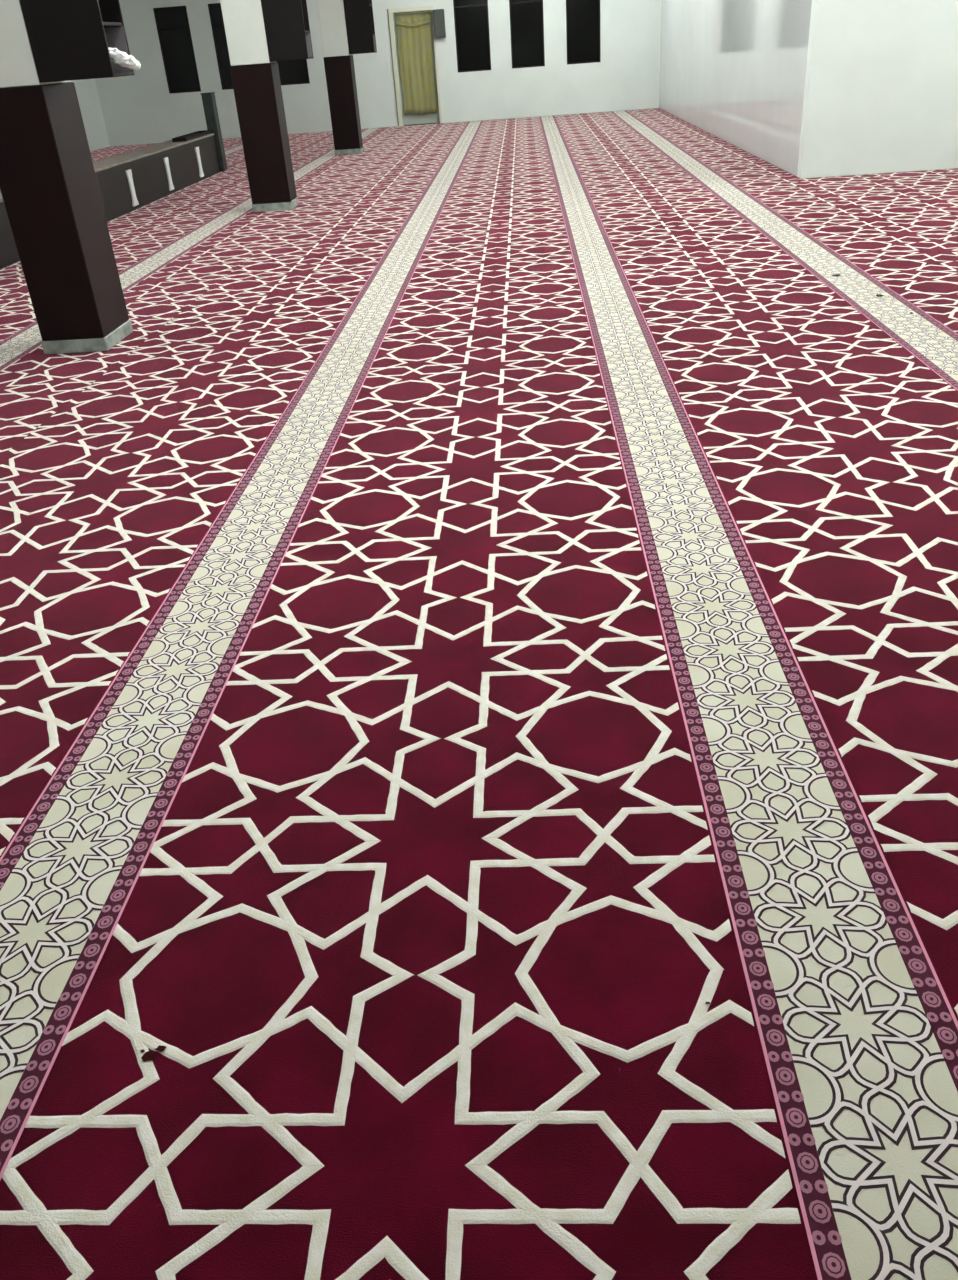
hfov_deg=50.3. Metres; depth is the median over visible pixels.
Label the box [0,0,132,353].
pillar
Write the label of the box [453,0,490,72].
window
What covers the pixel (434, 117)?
door
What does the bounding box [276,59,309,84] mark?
window
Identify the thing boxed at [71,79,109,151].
wall
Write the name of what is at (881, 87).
wall
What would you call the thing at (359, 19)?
wall shelf
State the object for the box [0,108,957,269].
floor
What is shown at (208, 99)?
post
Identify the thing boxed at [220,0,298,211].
pillar
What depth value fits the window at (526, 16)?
23.28 m
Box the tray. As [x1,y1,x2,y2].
[172,130,211,141]
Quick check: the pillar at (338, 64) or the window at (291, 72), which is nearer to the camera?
the pillar at (338, 64)
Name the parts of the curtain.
rod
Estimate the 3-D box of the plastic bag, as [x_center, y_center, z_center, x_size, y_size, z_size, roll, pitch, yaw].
[-2.108,-3.430,6.023,0.211,0.126,0.113,-2,30,4]
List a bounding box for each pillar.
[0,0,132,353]
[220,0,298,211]
[317,0,363,154]
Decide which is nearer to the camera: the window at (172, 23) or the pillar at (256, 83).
the pillar at (256, 83)
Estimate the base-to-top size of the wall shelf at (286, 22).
1.188 m
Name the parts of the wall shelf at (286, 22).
panel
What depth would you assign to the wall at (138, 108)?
23.77 m
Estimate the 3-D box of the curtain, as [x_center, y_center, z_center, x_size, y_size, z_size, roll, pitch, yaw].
[-1.442,-13.375,23.718,0.880,2.077,0.079,-2,30,4]
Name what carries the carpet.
on the floor
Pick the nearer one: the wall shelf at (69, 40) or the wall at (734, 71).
the wall shelf at (69, 40)
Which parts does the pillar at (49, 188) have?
skirting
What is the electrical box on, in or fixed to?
attached to the wall at (138, 108)
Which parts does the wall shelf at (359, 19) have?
panel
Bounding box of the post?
[200,92,227,170]
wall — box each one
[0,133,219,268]
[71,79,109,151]
[95,0,660,146]
[659,0,811,175]
[797,0,957,177]
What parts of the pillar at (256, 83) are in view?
skirting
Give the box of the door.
[387,6,441,125]
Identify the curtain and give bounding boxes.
[394,11,437,114]
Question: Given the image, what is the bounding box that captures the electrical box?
[432,9,445,37]
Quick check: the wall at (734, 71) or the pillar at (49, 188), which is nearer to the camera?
the pillar at (49, 188)
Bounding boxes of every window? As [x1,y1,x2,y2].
[153,6,200,93]
[208,3,232,89]
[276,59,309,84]
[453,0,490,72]
[509,0,544,68]
[566,0,599,64]
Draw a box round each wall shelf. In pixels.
[19,0,133,82]
[261,0,313,61]
[343,0,376,54]
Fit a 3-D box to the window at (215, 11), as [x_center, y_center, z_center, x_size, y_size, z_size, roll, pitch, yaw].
[-5.723,-13.744,23.620,0.780,1.725,0.055,-2,30,4]
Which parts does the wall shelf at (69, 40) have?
panel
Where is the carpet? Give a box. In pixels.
[0,108,957,1279]
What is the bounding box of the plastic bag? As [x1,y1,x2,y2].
[108,47,140,69]
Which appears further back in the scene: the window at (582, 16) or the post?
the window at (582, 16)
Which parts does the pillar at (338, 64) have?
skirting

